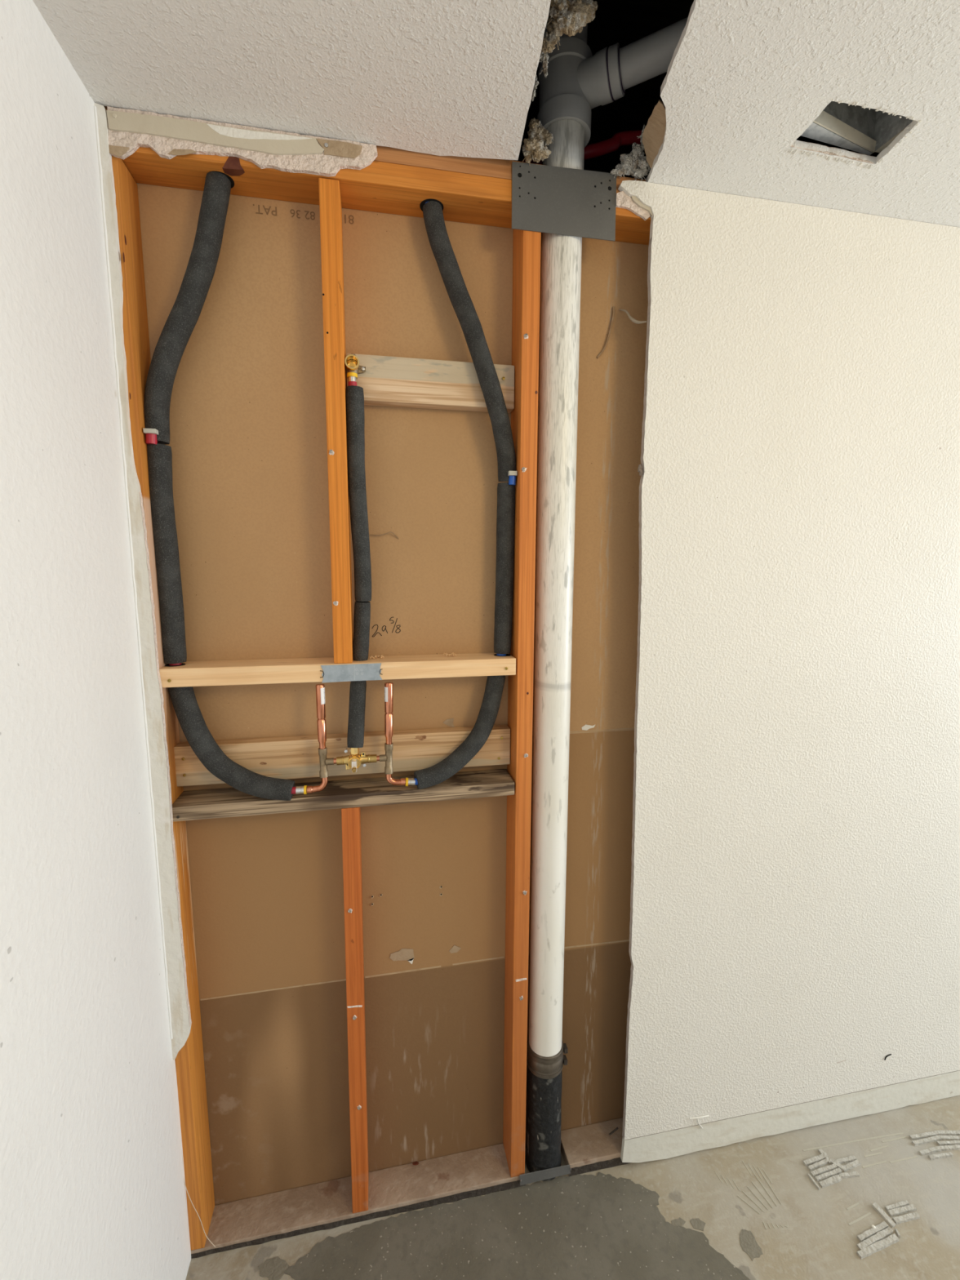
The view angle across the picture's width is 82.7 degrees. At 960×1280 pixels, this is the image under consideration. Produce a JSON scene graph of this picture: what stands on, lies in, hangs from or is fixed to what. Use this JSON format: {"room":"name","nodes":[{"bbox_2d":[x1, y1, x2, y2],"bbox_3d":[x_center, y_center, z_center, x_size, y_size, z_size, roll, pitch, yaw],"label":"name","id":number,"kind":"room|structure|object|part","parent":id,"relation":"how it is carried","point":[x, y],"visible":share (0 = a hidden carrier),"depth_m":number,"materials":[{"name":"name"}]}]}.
{"room":"bathroom under renovation","nodes":[
{"label":"bathroom under renovation","id":0,"kind":"room"},
{"bbox_2d":[0,0,191,1279],"bbox_3d":[-0.376,0.467,-0.445,0.013,2.393,3.201,-1,8,-11],"label":"wall","id":1,"kind":"structure","parent":0,"point":[92,1187],"depth_m":0.82,"materials":[{"name":"paint"}]},
{"bbox_2d":[93,102,191,1059],"bbox_3d":[-0.650,-0.007,1.073,0.041,1.860,0.015,-1,8,-11],"label":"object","id":2,"kind":"structure","parent":1,"relation":"attached to","point":[179,1008],"depth_m":1.07,"materials":[{"name":"paint"}]},
{"bbox_2d":[106,106,377,177],"bbox_3d":[-0.423,-0.895,0.997,0.465,0.079,0.014,-1,8,-11],"label":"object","id":3,"kind":"structure","parent":1,"relation":"attached to","point":[170,136],"depth_m":0.99,"materials":[{"name":"paper"}]},
{"bbox_2d":[136,182,648,1205],"bbox_3d":[-0.094,0.231,1.317,1.310,2.430,0.016,-1,8,-11],"label":"wall","id":4,"kind":"structure","parent":0,"point":[248,443],"depth_m":1.28,"materials":[{"name":"brown cardboard"}]},
{"bbox_2d":[370,531,399,538],"bbox_3d":[-0.213,-0.234,1.220,0.064,0.016,0.012,-1,8,-11],"label":"wire","id":5,"kind":"object","parent":4,"relation":"attached to","point":[389,531],"visible":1,"depth_m":1.22,"materials":[{"name":"metal"}]},
{"bbox_2d":[346,353,514,413],"bbox_3d":[-0.104,-0.554,1.182,0.360,0.092,0.043,-1,8,-11],"label":"block","id":6,"kind":"object","parent":4,"relation":"attached to","point":[386,380],"visible":0.85,"depth_m":1.16,"materials":[{"name":"brown wood"}]},
{"bbox_2d":[344,353,365,378],"bbox_3d":[-0.254,-0.561,1.113,0.041,0.054,0.040,-1,8,-11],"label":"pipe fitting","id":7,"kind":"object","parent":6,"relation":"attached to","point":[351,361],"visible":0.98,"depth_m":1.11,"materials":[{"name":"gold metal"}]},
{"bbox_2d":[517,129,641,164],"bbox_3d":[0.364,-1.126,1.248,0.557,0.125,0.048,0,8,-5],"label":"tube","id":8,"kind":"object","parent":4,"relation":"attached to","point":[602,148],"visible":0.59,"depth_m":1.23,"materials":[{"name":"red"}]},
{"bbox_2d":[596,306,614,358],"bbox_3d":[0.290,-0.708,1.255,0.040,0.113,0.010,-1,8,-11],"label":"strand","id":9,"kind":"object","parent":4,"relation":"attached to","point":[613,307],"visible":1,"depth_m":1.25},
{"bbox_2d":[511,0,879,179],"bbox_3d":[0.265,-1.242,0.963,2.150,0.593,1.750,-1,8,-11],"label":"ceiling cavity","id":10,"kind":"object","parent":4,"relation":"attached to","point":[624,22],"depth_m":1.59,"materials":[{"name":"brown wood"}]},
{"bbox_2d":[32,0,959,226],"bbox_3d":[2.383,-0.790,-0.082,5.600,0.019,3.200,-1,8,-11],"label":"ceiling","id":11,"kind":"structure","parent":0,"point":[744,80],"depth_m":0.89,"materials":[{"name":"paint"}]},
{"bbox_2d":[531,75,538,101],"bbox_3d":[0.095,-0.972,0.960,0.015,0.029,0.032,-4,8,-25],"label":"tuft","id":12,"kind":"object","parent":11,"relation":"attached to","point":[536,82],"visible":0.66,"depth_m":0.95,"materials":[{"name":"white fabric"}]},
{"bbox_2d":[538,52,549,77],"bbox_3d":[0.104,-0.961,0.906,0.020,0.037,0.028,4,9,29],"label":"tuft","id":13,"kind":"object","parent":11,"relation":"on","point":[545,62],"visible":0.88,"depth_m":0.91,"materials":[{"name":"white fabric"}]},
{"bbox_2d":[540,0,597,58],"bbox_3d":[0.138,-0.972,0.859,0.089,0.067,0.063,-1,8,-11],"label":"tuft","id":14,"kind":"object","parent":11,"relation":"on","point":[568,17],"visible":0.97,"depth_m":0.84,"materials":[{"name":"fabric"}]},
{"bbox_2d":[642,99,666,168],"bbox_3d":[0.333,-0.965,1.030,0.037,0.035,0.165,1,8,3],"label":"paper","id":15,"kind":"object","parent":11,"relation":"attached to","point":[653,135],"visible":1,"depth_m":1.04,"materials":[{"name":"brown paper"}]},
{"bbox_2d":[801,101,913,155],"bbox_3d":[0.721,-1.079,1.009,0.211,0.224,0.129,-2,8,-19],"label":"ceiling opening","id":16,"kind":"object","parent":11,"relation":"on","point":[866,131],"visible":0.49,"depth_m":1.06,"materials":[{"name":"metal"}]},
{"bbox_2d":[185,1094,959,1279],"bbox_3d":[2.357,1.630,0.297,5.620,0.102,3.310,-1,8,-11],"label":"floor","id":17,"kind":"structure","parent":0,"point":[751,1209],"depth_m":1.33,"materials":[{"name":"beige concrete"}]},
{"bbox_2d":[257,1256,289,1279],"bbox_3d":[-0.476,1.445,1.254,0.068,0.003,0.043,3,8,21],"label":"stain","id":18,"kind":"object","parent":17,"relation":"on","point":[269,1268],"depth_m":1.25,"materials":[{"name":"concrete"}]},
{"bbox_2d":[191,1143,525,1258],"bbox_3d":[-0.291,1.406,1.385,0.818,0.040,0.092,-1,8,-11],"label":"plate","id":19,"kind":"object","parent":17,"relation":"on","point":[451,1178],"visible":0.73,"depth_m":1.37,"materials":[{"name":"brown wood"}]},
{"bbox_2d":[111,155,214,1250],"bbox_3d":[-0.670,0.274,1.146,0.046,2.309,0.118,-1,8,-11],"label":"stud","id":20,"kind":"object","parent":19,"relation":"on","point":[189,1060],"visible":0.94,"depth_m":1.16,"materials":[{"name":"orange wood"}]},
{"bbox_2d":[182,1155,215,1247],"bbox_3d":[-0.645,1.266,1.246,0.059,0.298,0.005,0,8,-3],"label":"cable","id":21,"kind":"object","parent":20,"relation":"hanging from","point":[182,1155],"visible":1,"depth_m":1.25,"materials":[{"name":"beige plastic"}]},
{"bbox_2d":[121,146,511,228],"bbox_3d":[-0.279,-0.899,1.078,0.833,0.048,0.089,-1,8,-11],"label":"plate","id":22,"kind":"object","parent":20,"relation":"on","point":[382,187],"visible":0.68,"depth_m":1.07,"materials":[{"name":"orange wood"}]},
{"bbox_2d":[142,171,296,800],"bbox_3d":[-0.527,-0.270,1.103,0.270,1.236,0.078,0,8,-2],"label":"pipe","id":23,"kind":"object","parent":22,"relation":"attached to","point":[178,328],"visible":0.98,"depth_m":1.07,"materials":[{"name":"grey plastic"}]},
{"bbox_2d":[103,106,546,179],"bbox_3d":[-0.279,-0.941,1.073,0.833,0.035,0.088,-1,8,-11],"label":"plate","id":24,"kind":"object","parent":22,"relation":"on","point":[491,167],"visible":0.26,"depth_m":1.07,"materials":[{"name":"brown wood"}]},
{"bbox_2d":[413,200,517,789],"bbox_3d":[-0.035,-0.280,1.188,0.240,1.231,0.087,-1,8,-11],"label":"pipe","id":25,"kind":"object","parent":22,"relation":"attached to","point":[460,300],"visible":0.99,"depth_m":1.20,"materials":[{"name":"grey plastic"}]},
{"bbox_2d":[511,161,616,240],"bbox_3d":[0.174,-0.900,1.118,0.224,0.127,0.002,-1,8,-11],"label":"plate","id":26,"kind":"object","parent":22,"relation":"attached to","point":[548,199],"visible":1,"depth_m":1.12,"materials":[{"name":"metal"}]},
{"bbox_2d":[522,117,554,163],"bbox_3d":[0.116,-0.988,1.085,0.066,0.079,0.034,-2,8,-19],"label":"tuft","id":27,"kind":"object","parent":26,"relation":"on","point":[533,148],"visible":1,"depth_m":1.08,"materials":[{"name":"fabric"}]},
{"bbox_2d":[610,124,650,180],"bbox_3d":[0.315,-0.993,1.117,0.093,0.096,0.045,0,8,3],"label":"tuft","id":28,"kind":"object","parent":26,"relation":"on","point":[634,163],"visible":0.94,"depth_m":1.12,"materials":[{"name":"white fabric"}]},
{"bbox_2d":[615,191,650,220],"bbox_3d":[0.321,-0.911,1.143,0.077,0.049,0.006,-1,8,-11],"label":"scrap","id":29,"kind":"object","parent":26,"relation":"attached to","point":[623,200],"visible":1,"depth_m":1.14,"materials":[{"name":"white paint"}]},
{"bbox_2d":[159,653,515,687],"bbox_3d":[-0.291,0.063,1.203,0.742,0.039,0.093,-1,8,-11],"label":"block","id":30,"kind":"object","parent":20,"relation":"attached to","point":[268,671],"visible":0.91,"depth_m":1.17,"materials":[{"name":"brown wood"}]},
{"bbox_2d":[318,177,353,663],"bbox_3d":[-0.296,-0.418,1.137,0.040,0.933,0.093,-1,8,-11],"label":"stud","id":31,"kind":"object","parent":30,"relation":"on","point":[330,201],"visible":0.98,"depth_m":1.09,"materials":[{"name":"orange wood"}]},
{"bbox_2d":[320,662,382,682],"bbox_3d":[-0.274,0.070,1.163,0.130,0.038,0.003,-1,8,-11],"label":"plate","id":32,"kind":"object","parent":30,"relation":"attached to","point":[357,672],"visible":1,"depth_m":1.16,"materials":[{"name":"silver metal"}]},
{"bbox_2d":[369,654,384,658],"bbox_3d":[-0.233,0.036,1.232,0.033,0.007,0.031,-1,8,-11],"label":"wood shavings","id":33,"kind":"object","parent":30,"relation":"on","point":[377,655],"visible":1,"depth_m":1.22,"materials":[{"name":"brown wood"}]},
{"bbox_2d":[443,652,456,656],"bbox_3d":[-0.070,0.033,1.262,0.031,0.007,0.030,-1,8,-11],"label":"wood shavings","id":34,"kind":"object","parent":30,"relation":"on","point":[452,654],"visible":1,"depth_m":1.25,"materials":[{"name":"brown wood"}]},
{"bbox_2d":[173,724,510,786],"bbox_3d":[-0.294,0.262,1.255,0.740,0.088,0.043,-1,8,-11],"label":"board","id":35,"kind":"object","parent":20,"relation":"attached to","point":[293,757],"visible":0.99,"depth_m":1.23,"materials":[{"name":"brown wood"}]},
{"bbox_2d":[295,682,415,794],"bbox_3d":[-0.270,0.213,1.184,0.255,0.238,0.101,-1,8,-11],"label":"shower valve","id":36,"kind":"object","parent":35,"relation":"attached to","point":[353,761],"visible":1,"depth_m":1.18,"materials":[{"name":"orange metal"}]},
{"bbox_2d":[306,786,312,793],"bbox_3d":[-0.368,0.324,1.180,0.011,0.016,0.015,-1,8,-11],"label":"socket","id":37,"kind":"object","parent":36,"relation":"attached to","point":[309,788],"depth_m":1.17,"materials":[{"name":"orange metal"}]},
{"bbox_3d":[-0.269,0.267,1.165,0.010,0.024,0.028,-1,8,-11],"label":"cartridge stem","id":38,"kind":"part","parent":36,"relation":"part of","materials":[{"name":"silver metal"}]},
{"bbox_2d":[346,372,371,747],"bbox_3d":[-0.264,-0.154,1.158,0.050,0.784,0.074,3,8,22],"label":"pipe","id":39,"kind":"object","parent":36,"relation":"attached to","point":[355,416],"visible":1,"depth_m":1.15,"materials":[{"name":"grey plastic"}]},
{"bbox_2d":[400,777,405,785],"bbox_3d":[-0.172,0.317,1.217,0.012,0.016,0.015,-1,8,-11],"label":"socket","id":40,"kind":"object","parent":36,"relation":"attached to","point":[402,780],"depth_m":1.21,"materials":[{"name":"orange metal"}]},
{"bbox_2d":[341,807,368,1213],"bbox_3d":[-0.298,0.883,1.313,0.044,1.046,0.093,-1,8,-11],"label":"stud","id":41,"kind":"object","parent":19,"relation":"on","point":[351,816],"visible":0.94,"depth_m":1.27,"materials":[{"name":"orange wood"}]},
{"bbox_2d":[172,768,514,821],"bbox_3d":[-0.290,0.349,1.242,0.739,0.032,0.093,-1,8,-11],"label":"board","id":42,"kind":"object","parent":41,"relation":"on","point":[190,805],"visible":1,"depth_m":1.21,"materials":[{"name":"brown wood"}]},
{"bbox_2d":[502,229,541,1177],"bbox_3d":[0.095,0.248,1.303,0.042,2.296,0.093,-1,8,-11],"label":"stud","id":43,"kind":"object","parent":19,"relation":"on","point":[526,244],"visible":1,"depth_m":1.25,"materials":[{"name":"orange wood"}]},
{"bbox_2d":[519,1164,571,1185],"bbox_3d":[0.171,1.395,1.422,0.140,0.026,0.006,-1,8,-11],"label":"plate","id":44,"kind":"object","parent":17,"relation":"on","point":[531,1177],"visible":1,"depth_m":1.42,"materials":[{"name":"metal"}]},
{"bbox_2d":[560,1117,631,1176],"bbox_3d":[0.372,1.371,1.509,0.295,0.080,0.091,-1,8,-11],"label":"plate","id":45,"kind":"object","parent":17,"relation":"on","point":[593,1147],"visible":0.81,"depth_m":1.49,"materials":[{"name":"brown wood"}]},
{"bbox_2d":[525,7,688,1181],"bbox_3d":[0.298,-0.022,1.232,0.382,2.908,0.112,3,8,22],"label":"stack","id":46,"kind":"object","parent":17,"relation":"on","point":[577,82],"visible":0.92,"depth_m":1.23,"materials":[{"name":"white plastic"}]},
{"bbox_2d":[671,1217,685,1226],"bbox_3d":[0.489,1.435,1.342,0.036,0.003,0.018,-2,8,-16],"label":"stain","id":47,"kind":"object","parent":17,"relation":"on","point":[675,1221],"depth_m":1.34,"materials":[{"name":"concrete"}]},
{"bbox_2d":[689,1217,705,1231],"bbox_3d":[0.533,1.436,1.340,0.033,0.003,0.028,6,10,37],"label":"stain","id":48,"kind":"object","parent":17,"relation":"on","point":[695,1224],"depth_m":1.34,"materials":[{"name":"concrete"}]},
{"bbox_2d":[739,1229,762,1261],"bbox_3d":[0.642,1.441,1.300,0.044,0.003,0.060,-1,8,-11],"label":"stain","id":49,"kind":"object","parent":17,"relation":"on","point":[750,1241],"depth_m":1.30,"materials":[{"name":"concrete"}]},
{"bbox_2d":[803,1148,860,1190],"bbox_3d":[0.947,1.415,1.469,0.162,0.007,0.083,-1,8,-11],"label":"thinset patch","id":50,"kind":"object","parent":17,"relation":"on","point":[835,1175],"visible":1,"depth_m":1.46,"materials":[{"name":"grey concrete"}]},
{"bbox_2d":[856,1200,919,1259],"bbox_3d":[0.986,1.433,1.336,0.231,0.008,0.070,-4,9,-28],"label":"thinset patch","id":51,"kind":"object","parent":17,"relation":"on","point":[873,1240],"visible":1,"depth_m":1.32,"materials":[{"name":"grey concrete"}]},
{"bbox_2d":[909,1130,959,1159],"bbox_3d":[1.299,1.408,1.528,0.183,0.007,0.066,-1,8,-11],"label":"thinset patch","id":52,"kind":"object","parent":17,"relation":"on","point":[935,1135],"visible":1,"depth_m":1.53,"materials":[{"name":"grey concrete"}]},
{"bbox_3d":[0.540,0.253,1.392,0.038,2.329,0.089,-1,8,-11],"label":"trim","id":53,"kind":"structure","parent":17,"relation":"on","visible":0},
{"bbox_2d":[615,207,650,244],"bbox_3d":[0.389,-0.919,1.204,0.340,0.040,0.089,-1,8,-11],"label":"plate","id":54,"kind":"object","parent":53,"relation":"on","point":[630,228],"visible":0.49,"depth_m":1.19,"materials":[{"name":"orange wood"}]},
{"bbox_2d":[616,175,645,193],"bbox_3d":[0.389,-0.957,1.200,0.340,0.035,0.088,-1,8,-11],"label":"plate","id":55,"kind":"object","parent":54,"relation":"on","point":[619,180],"visible":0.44,"depth_m":1.14,"materials":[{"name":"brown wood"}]},
{"bbox_2d":[617,180,959,1140],"bbox_3d":[2.558,0.143,1.713,4.628,2.315,0.017,-1,8,-11],"label":"wall","id":56,"kind":"structure","parent":0,"point":[794,924],"depth_m":1.36,"materials":[{"name":"white paint"}]},
{"bbox_2d":[618,309,646,324],"bbox_3d":[0.337,-0.725,1.217,0.009,0.062,0.092,-4,9,-26],"label":"cobweb","id":57,"kind":"object","parent":56,"relation":"attached to","point":[630,317],"visible":1,"depth_m":1.21,"materials":[{"name":"beige"}]},
{"bbox_2d":[637,463,643,476],"bbox_3d":[0.359,-0.380,1.220,0.013,0.029,0.011,-1,8,-11],"label":"clump","id":58,"kind":"object","parent":56,"relation":"attached to","point":[640,467],"visible":1,"depth_m":1.22,"materials":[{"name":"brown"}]},
{"bbox_2d":[620,1071,959,1162],"bbox_3d":[2.604,1.321,1.884,4.529,0.088,0.012,-1,8,-11],"label":"baseboard","id":59,"kind":"structure","parent":56,"relation":"attached to","point":[668,1144],"depth_m":1.55,"materials":[{"name":"paint"}]}
]}

